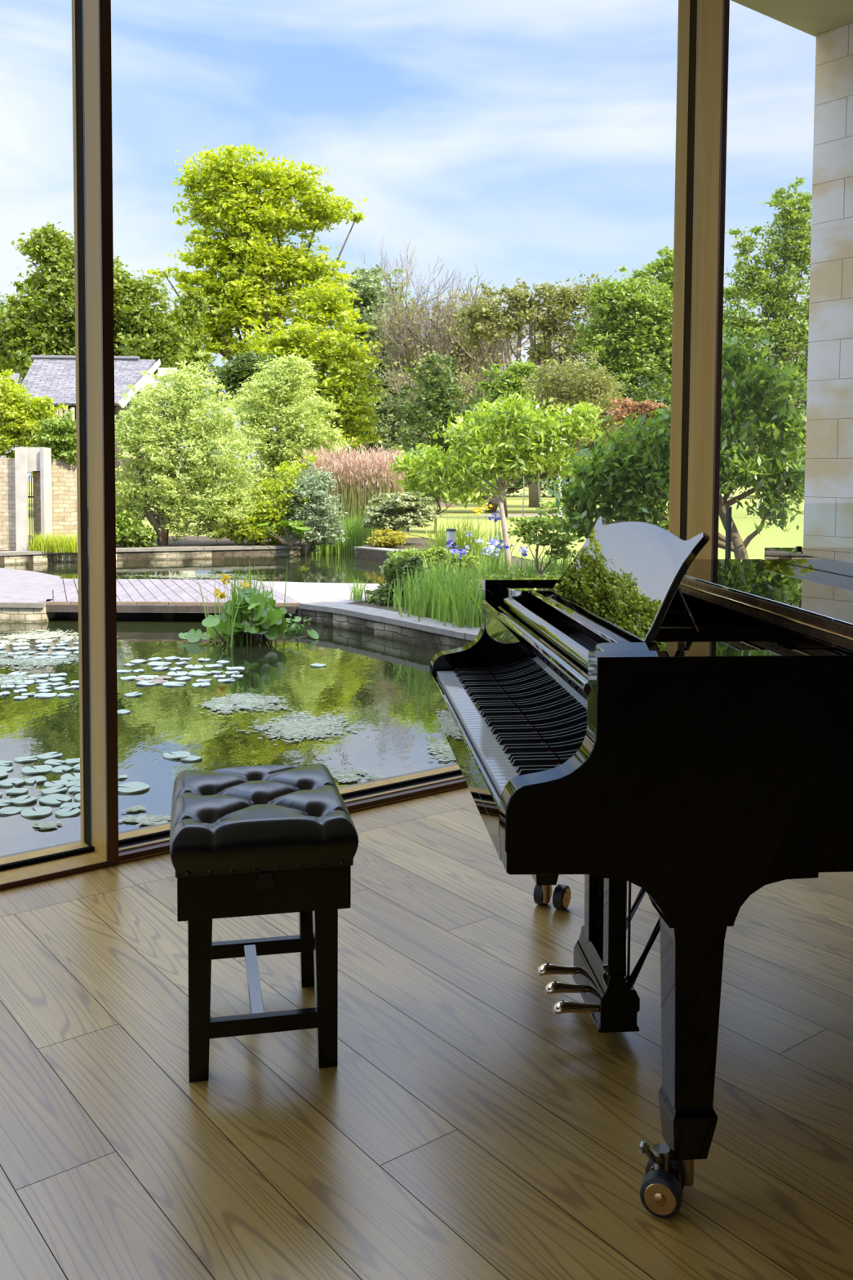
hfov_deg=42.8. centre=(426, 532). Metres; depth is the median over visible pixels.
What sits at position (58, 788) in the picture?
lily pad
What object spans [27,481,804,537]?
ground
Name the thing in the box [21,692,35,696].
lily pad
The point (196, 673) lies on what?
lily pad
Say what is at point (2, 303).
tree
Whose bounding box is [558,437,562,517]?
birch
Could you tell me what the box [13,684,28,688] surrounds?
lily pad
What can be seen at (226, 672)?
lily pad
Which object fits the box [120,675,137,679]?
lily pad
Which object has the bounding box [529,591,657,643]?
desk tray
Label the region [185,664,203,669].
lily pad
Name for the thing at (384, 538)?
shrub
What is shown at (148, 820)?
lily pads
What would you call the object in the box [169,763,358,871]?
seat cushion
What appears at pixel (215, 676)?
lily pad
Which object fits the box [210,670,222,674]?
lily pad
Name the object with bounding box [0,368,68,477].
tree
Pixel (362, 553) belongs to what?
planting bed
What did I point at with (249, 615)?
plant
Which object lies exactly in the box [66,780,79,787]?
lily pad
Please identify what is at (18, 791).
lily pad
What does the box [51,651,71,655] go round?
lily pad
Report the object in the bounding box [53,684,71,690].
lily pad
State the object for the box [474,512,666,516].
garden path
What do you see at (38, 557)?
wall
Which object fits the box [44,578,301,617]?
boardwalk
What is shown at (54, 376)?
house
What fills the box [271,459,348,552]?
shrub
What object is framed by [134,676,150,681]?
lily pad
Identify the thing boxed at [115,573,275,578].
mat
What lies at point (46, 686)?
lily pad
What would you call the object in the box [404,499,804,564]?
lawn
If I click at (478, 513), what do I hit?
plant
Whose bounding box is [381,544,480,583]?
ground cover
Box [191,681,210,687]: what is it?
lily pad
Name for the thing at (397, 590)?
plant
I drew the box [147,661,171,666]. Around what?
lily pad
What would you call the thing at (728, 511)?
glass balustrade
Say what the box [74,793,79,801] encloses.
lily pad
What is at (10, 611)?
wall
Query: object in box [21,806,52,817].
lily pad
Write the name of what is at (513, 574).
cover
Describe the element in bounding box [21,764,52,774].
lily pad
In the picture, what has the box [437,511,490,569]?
plant
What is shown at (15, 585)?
path
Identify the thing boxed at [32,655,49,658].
lily pad
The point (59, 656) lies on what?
lily pad
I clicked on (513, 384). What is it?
tree
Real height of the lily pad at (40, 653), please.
0.016 m
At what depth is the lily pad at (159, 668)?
9.19 m
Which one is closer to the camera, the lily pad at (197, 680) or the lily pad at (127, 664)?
the lily pad at (197, 680)
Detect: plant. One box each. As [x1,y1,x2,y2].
[178,557,319,647]
[281,613,311,635]
[348,576,368,601]
[366,586,378,599]
[385,565,457,610]
[387,560,462,619]
[413,539,471,577]
[417,512,473,568]
[418,555,471,591]
[418,563,480,622]
[433,545,486,580]
[433,567,493,628]
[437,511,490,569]
[444,555,488,595]
[459,504,504,563]
[460,530,498,577]
[460,541,518,581]
[470,510,524,572]
[488,537,533,577]
[508,551,558,577]
[532,542,585,577]
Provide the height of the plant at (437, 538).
0.924 m
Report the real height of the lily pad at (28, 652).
0.017 m
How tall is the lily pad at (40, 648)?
0.016 m
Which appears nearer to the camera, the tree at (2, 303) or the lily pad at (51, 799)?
the lily pad at (51, 799)
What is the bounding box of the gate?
[27,471,39,547]
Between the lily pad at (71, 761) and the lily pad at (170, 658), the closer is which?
the lily pad at (71, 761)
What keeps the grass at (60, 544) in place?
on the bank
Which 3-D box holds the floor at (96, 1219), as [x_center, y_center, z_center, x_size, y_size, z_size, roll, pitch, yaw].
[1.829,1.362,-0.412,13.088,0.001,9.989,-2,4,-37]
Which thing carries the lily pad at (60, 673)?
on the pond water
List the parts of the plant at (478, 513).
flower, flower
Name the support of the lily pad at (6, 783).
on the pond water
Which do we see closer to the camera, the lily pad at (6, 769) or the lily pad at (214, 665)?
the lily pad at (6, 769)
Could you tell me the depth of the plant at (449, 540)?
14.31 m
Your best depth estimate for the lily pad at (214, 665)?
9.36 m
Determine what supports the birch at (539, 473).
on the lawn at (771, 537)
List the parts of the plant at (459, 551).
flower, flower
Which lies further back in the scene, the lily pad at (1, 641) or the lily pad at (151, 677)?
the lily pad at (1, 641)
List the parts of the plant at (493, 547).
flower, flower, flower, flower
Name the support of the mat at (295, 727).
on the pond water
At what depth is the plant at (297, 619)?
11.24 m
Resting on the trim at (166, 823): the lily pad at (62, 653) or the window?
the window
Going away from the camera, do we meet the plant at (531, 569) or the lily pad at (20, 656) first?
the lily pad at (20, 656)
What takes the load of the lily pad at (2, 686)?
on the pond water
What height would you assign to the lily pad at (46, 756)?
0.016 m
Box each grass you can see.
[26,530,77,552]
[301,438,408,546]
[315,510,370,553]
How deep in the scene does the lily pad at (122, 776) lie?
5.94 m
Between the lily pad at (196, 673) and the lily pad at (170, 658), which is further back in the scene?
the lily pad at (170, 658)
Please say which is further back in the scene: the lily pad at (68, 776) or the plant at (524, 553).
the plant at (524, 553)
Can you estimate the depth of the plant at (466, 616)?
10.33 m
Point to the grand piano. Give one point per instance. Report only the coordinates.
(651, 715)
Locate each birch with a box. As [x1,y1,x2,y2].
[521,458,524,516]
[537,472,542,517]
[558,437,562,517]
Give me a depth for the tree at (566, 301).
46.30 m
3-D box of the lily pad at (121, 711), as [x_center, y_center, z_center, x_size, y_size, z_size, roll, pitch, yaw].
[-2.104,1.249,7.543,0.104,0.016,0.097,-1,5,-20]
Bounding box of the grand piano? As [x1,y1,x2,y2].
[429,515,852,1218]
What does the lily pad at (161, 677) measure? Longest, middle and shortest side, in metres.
0.147 x 0.144 x 0.016 m
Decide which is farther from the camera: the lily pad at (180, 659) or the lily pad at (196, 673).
the lily pad at (180, 659)
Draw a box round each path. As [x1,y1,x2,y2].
[0,568,61,602]
[259,577,458,622]
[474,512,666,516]
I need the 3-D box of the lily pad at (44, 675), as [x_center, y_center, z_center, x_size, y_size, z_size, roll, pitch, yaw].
[-3.144,1.169,8.822,0.149,0.016,0.172,1,3,11]
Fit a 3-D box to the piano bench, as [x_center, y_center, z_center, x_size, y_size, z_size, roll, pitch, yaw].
[-0.400,0.896,2.602,0.409,0.573,0.527,0,3,-12]
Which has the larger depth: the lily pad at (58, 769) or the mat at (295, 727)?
the mat at (295, 727)
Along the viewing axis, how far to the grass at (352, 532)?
22.47 m
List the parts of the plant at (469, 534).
flower, flower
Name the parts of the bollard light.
post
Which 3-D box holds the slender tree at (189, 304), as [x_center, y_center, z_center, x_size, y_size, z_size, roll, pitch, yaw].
[-10.091,-5.662,45.804,2.790,9.290,2.691,2,4,32]
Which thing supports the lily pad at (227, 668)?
on the pond water
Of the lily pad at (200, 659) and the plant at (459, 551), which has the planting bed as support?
the plant at (459, 551)
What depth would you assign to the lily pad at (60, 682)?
8.49 m
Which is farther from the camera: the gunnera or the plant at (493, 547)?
the gunnera
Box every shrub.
[24,408,76,465]
[115,509,157,547]
[203,453,321,545]
[204,347,286,488]
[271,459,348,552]
[364,526,408,547]
[388,441,506,533]
[403,487,452,531]
[605,396,670,490]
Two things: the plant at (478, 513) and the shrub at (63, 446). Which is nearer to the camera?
the plant at (478, 513)
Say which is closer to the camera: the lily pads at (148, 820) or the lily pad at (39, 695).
the lily pads at (148, 820)
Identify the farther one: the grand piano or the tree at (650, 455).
the tree at (650, 455)
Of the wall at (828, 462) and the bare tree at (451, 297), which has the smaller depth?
the wall at (828, 462)
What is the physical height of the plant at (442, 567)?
0.572 m
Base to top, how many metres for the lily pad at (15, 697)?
0.016 m
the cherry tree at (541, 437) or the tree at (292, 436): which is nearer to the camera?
the cherry tree at (541, 437)
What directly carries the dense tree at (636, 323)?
on the lawn at (771, 537)
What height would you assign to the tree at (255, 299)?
18.840 m
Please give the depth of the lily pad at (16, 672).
8.92 m
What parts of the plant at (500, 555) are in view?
flower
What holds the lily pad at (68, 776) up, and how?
on the pond water
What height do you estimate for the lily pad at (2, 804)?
0.016 m
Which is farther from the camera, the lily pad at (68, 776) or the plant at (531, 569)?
the plant at (531, 569)
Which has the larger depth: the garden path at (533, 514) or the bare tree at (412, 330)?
the bare tree at (412, 330)
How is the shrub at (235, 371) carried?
on the ground at (145, 521)
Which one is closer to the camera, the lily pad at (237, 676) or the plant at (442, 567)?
the lily pad at (237, 676)
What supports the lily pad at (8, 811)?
on the pond water
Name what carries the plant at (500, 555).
on the planting bed
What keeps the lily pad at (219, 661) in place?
on the pond water
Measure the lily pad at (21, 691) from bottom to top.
0.016 m
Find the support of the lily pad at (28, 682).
on the pond water
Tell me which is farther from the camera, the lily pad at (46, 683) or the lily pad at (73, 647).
the lily pad at (73, 647)
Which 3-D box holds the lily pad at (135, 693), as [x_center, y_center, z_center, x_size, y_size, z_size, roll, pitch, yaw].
[-2.191,1.215,8.130,0.124,0.016,0.136,3,4,36]
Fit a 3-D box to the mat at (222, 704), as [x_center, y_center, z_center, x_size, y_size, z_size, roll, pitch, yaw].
[-1.323,1.234,7.823,0.717,0.004,0.753,-1,4,-28]
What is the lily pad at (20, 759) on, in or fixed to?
on the pond water
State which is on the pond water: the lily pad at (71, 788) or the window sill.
the lily pad at (71, 788)
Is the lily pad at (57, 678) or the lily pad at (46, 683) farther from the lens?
the lily pad at (57, 678)
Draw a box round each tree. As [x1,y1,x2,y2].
[0,221,204,380]
[0,292,26,391]
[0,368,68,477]
[115,350,273,545]
[145,142,387,487]
[168,285,226,383]
[223,353,351,514]
[333,263,436,471]
[351,236,566,503]
[369,337,498,507]
[378,265,536,434]
[384,352,671,512]
[386,390,617,573]
[444,266,604,506]
[469,358,542,517]
[520,346,629,519]
[545,324,808,559]
[571,264,673,502]
[620,246,724,325]
[721,177,812,519]
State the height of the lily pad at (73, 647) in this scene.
0.016 m
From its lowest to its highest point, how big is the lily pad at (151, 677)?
0.016 m
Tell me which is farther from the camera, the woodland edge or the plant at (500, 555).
the woodland edge
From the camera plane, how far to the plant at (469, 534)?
15.46 m
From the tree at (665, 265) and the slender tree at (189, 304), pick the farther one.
the tree at (665, 265)
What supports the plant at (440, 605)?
on the planting bed
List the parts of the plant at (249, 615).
flower, flower, flower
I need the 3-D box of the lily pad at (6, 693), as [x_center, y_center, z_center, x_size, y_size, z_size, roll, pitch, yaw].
[-3.160,1.208,8.124,0.100,0.016,0.111,-2,4,-22]
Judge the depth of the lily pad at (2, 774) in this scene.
5.97 m
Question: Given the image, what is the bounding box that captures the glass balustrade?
[724,502,820,559]
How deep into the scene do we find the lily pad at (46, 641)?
10.62 m
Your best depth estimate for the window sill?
3.60 m
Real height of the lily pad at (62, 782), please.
0.016 m
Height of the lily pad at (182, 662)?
0.016 m
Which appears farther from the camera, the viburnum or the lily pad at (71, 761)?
the viburnum
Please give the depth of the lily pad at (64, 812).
5.31 m
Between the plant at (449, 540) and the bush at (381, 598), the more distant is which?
the plant at (449, 540)
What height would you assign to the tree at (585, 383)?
5.391 m
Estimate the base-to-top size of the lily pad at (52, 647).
0.016 m
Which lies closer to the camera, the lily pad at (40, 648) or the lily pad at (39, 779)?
the lily pad at (39, 779)
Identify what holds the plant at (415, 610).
on the planting bed
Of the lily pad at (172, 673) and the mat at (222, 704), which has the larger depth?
the lily pad at (172, 673)
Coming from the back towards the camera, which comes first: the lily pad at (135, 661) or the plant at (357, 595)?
the plant at (357, 595)
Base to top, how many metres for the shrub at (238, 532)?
1.941 m
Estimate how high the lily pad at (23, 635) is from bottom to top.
0.016 m
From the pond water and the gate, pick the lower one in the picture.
the pond water
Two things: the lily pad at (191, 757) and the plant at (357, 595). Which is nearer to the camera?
the lily pad at (191, 757)
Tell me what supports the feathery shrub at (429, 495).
on the lawn at (771, 537)
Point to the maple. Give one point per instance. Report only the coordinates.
(548, 538)
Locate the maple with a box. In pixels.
[506,500,584,577]
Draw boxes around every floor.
[0,786,852,1279]
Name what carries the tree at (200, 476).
on the bank
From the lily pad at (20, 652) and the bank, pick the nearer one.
the lily pad at (20, 652)
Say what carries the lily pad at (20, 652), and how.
on the pond water
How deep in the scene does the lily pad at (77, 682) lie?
8.59 m
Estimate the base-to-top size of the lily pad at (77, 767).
0.016 m
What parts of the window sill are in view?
sill, sill, sill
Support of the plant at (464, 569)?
on the planting bed
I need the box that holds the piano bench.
[169,763,358,1082]
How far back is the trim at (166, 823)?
4.06 m
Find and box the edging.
[298,600,480,651]
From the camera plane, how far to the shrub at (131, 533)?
20.88 m
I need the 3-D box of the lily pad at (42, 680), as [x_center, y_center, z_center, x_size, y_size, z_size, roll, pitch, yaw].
[-3.048,1.183,8.615,0.106,0.016,0.098,-3,5,-39]
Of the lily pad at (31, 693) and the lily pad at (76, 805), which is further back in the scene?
the lily pad at (31, 693)
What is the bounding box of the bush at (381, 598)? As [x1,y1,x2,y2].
[365,552,433,606]
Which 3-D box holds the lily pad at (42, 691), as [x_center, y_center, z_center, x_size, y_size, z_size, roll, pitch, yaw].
[-2.886,1.203,8.233,0.098,0.016,0.083,-2,5,-30]
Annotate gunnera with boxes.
[257,520,311,546]
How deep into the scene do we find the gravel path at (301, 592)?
13.35 m
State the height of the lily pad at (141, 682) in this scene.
0.016 m
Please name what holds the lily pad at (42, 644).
on the pond water
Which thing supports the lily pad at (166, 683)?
on the pond water
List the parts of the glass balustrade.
balustrade post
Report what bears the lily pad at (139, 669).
on the pond water
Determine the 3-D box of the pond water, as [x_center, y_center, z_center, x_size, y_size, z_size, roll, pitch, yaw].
[-18.007,1.023,15.335,54.000,0.600,29.500,0,3,0]
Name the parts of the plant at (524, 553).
flower, flower, flower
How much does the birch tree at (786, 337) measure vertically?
11.236 m
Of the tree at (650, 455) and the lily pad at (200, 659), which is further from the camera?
the tree at (650, 455)
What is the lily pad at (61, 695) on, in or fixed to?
on the pond water
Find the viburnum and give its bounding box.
[362,491,441,532]
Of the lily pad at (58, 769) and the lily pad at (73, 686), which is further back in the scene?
the lily pad at (73, 686)
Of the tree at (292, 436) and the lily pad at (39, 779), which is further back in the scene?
the tree at (292, 436)
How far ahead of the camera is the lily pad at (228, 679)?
8.70 m
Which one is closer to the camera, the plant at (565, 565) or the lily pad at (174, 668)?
the lily pad at (174, 668)
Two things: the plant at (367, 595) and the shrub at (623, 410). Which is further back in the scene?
the shrub at (623, 410)
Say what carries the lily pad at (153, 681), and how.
on the pond water
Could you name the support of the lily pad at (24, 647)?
on the pond water
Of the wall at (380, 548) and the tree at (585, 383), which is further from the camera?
the tree at (585, 383)
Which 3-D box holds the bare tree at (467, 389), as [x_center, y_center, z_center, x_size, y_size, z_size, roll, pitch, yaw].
[0.494,-4.633,46.668,6.668,7.402,5.881,2,3,24]
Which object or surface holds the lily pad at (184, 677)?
on the pond water
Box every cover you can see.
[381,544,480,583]
[463,568,562,599]
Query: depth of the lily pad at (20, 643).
10.44 m
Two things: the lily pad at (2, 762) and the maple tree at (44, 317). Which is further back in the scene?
the maple tree at (44, 317)
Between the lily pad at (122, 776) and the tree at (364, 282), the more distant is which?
the tree at (364, 282)
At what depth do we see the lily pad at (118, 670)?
9.07 m
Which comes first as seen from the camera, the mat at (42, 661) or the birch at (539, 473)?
the mat at (42, 661)
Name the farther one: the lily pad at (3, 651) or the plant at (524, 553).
the plant at (524, 553)
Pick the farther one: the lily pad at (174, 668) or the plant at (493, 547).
the plant at (493, 547)
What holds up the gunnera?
on the bank
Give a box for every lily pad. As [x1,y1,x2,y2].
[0,640,11,643]
[0,650,8,653]
[0,684,14,688]
[0,691,10,696]
[0,760,12,766]
[0,765,13,772]
[0,770,8,777]
[0,777,24,787]
[0,799,12,807]
[0,806,22,815]
[5,787,27,795]
[7,651,22,654]
[8,671,27,675]
[10,795,36,804]
[11,642,29,645]
[13,645,29,649]
[13,655,28,658]
[13,680,35,684]
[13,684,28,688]
[13,688,26,693]
[13,696,27,699]
[14,755,38,762]
[20,635,39,639]
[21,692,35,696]
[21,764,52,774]
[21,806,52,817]
[22,651,35,653]
[24,775,46,784]
[28,673,48,678]
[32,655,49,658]
[34,693,57,697]
[35,639,52,643]
[35,643,50,647]
[35,679,48,683]
[35,684,50,689]
[36,652,49,655]
[36,751,62,759]
[37,647,48,650]
[38,688,52,693]
[39,682,51,685]
[39,793,71,805]
[40,785,66,795]
[44,759,65,765]
[44,779,68,787]
[47,676,66,681]
[49,655,66,659]
[49,672,66,676]
[49,764,72,773]
[50,646,65,649]
[50,681,64,685]
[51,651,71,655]
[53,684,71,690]
[54,806,80,817]
[55,642,68,646]
[57,693,74,697]
[59,802,80,809]
[60,773,79,781]
[64,646,78,650]
[65,758,79,764]
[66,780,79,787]
[67,786,79,793]
[70,680,79,684]
[70,684,79,688]
[72,763,79,771]
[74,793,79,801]
[116,669,132,672]
[117,709,130,714]
[118,774,127,779]
[118,781,150,794]
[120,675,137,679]
[123,662,134,666]
[124,691,142,697]
[128,659,146,663]
[132,668,144,672]
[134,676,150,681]
[135,680,159,685]
[137,675,159,679]
[147,657,162,660]
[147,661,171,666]
[147,679,168,684]
[151,666,168,671]
[154,675,172,679]
[162,681,186,686]
[163,751,190,759]
[164,656,180,660]
[167,671,187,675]
[168,666,182,671]
[173,675,191,680]
[175,661,188,664]
[179,657,191,660]
[180,755,202,761]
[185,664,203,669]
[187,670,210,675]
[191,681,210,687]
[195,679,212,682]
[197,657,210,661]
[204,663,222,667]
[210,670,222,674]
[213,675,226,678]
[215,660,230,663]
[217,678,235,682]
[225,671,239,674]
[226,666,244,670]
[231,674,243,678]
[310,662,326,666]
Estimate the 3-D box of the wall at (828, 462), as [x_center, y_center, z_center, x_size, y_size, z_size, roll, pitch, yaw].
[3.561,-0.958,8.150,0.400,5.720,1.339,-2,4,-37]
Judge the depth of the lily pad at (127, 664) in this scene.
9.36 m
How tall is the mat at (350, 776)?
0.004 m
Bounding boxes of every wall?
[0,447,77,551]
[0,544,300,564]
[0,599,55,622]
[353,546,423,558]
[803,22,852,547]
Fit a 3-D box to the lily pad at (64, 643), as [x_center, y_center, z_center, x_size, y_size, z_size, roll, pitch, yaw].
[-3.497,1.078,10.439,0.117,0.016,0.128,2,3,33]
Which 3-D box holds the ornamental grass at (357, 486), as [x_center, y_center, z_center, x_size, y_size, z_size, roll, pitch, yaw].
[-1.565,-0.887,24.217,2.514,2.459,2.094,0,3,0]
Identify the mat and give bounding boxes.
[0,628,118,685]
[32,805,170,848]
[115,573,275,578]
[194,692,302,715]
[235,709,357,744]
[332,739,457,782]
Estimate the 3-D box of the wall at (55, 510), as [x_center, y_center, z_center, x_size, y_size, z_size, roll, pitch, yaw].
[-7.683,-0.487,20.207,3.435,2.178,1.084,0,3,-15]
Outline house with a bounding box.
[0,355,194,513]
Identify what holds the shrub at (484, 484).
on the lawn at (771, 537)
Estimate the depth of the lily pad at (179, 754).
6.39 m
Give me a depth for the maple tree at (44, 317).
40.80 m
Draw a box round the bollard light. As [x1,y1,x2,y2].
[446,528,456,570]
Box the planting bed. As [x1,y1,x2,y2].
[301,537,561,650]
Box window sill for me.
[0,841,106,890]
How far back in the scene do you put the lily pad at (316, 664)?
9.41 m
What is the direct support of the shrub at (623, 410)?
on the lawn at (771, 537)
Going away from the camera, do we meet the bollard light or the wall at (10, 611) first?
the wall at (10, 611)
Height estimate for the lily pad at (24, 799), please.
0.016 m
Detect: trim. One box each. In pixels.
[0,763,457,857]
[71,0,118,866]
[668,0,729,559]
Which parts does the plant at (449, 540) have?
flower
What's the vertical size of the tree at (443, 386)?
5.946 m
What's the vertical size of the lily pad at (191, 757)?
0.017 m
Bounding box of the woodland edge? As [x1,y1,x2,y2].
[273,339,808,497]
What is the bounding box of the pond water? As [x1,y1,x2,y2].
[0,551,457,856]
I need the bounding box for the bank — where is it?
[0,534,310,564]
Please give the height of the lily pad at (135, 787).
0.016 m
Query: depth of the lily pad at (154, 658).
9.66 m
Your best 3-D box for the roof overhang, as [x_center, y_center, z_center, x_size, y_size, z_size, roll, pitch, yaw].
[-0.375,-3.917,4.827,20.500,0.498,1.570,-2,4,-37]
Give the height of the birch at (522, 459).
2.241 m
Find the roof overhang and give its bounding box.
[731,0,852,36]
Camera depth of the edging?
11.02 m

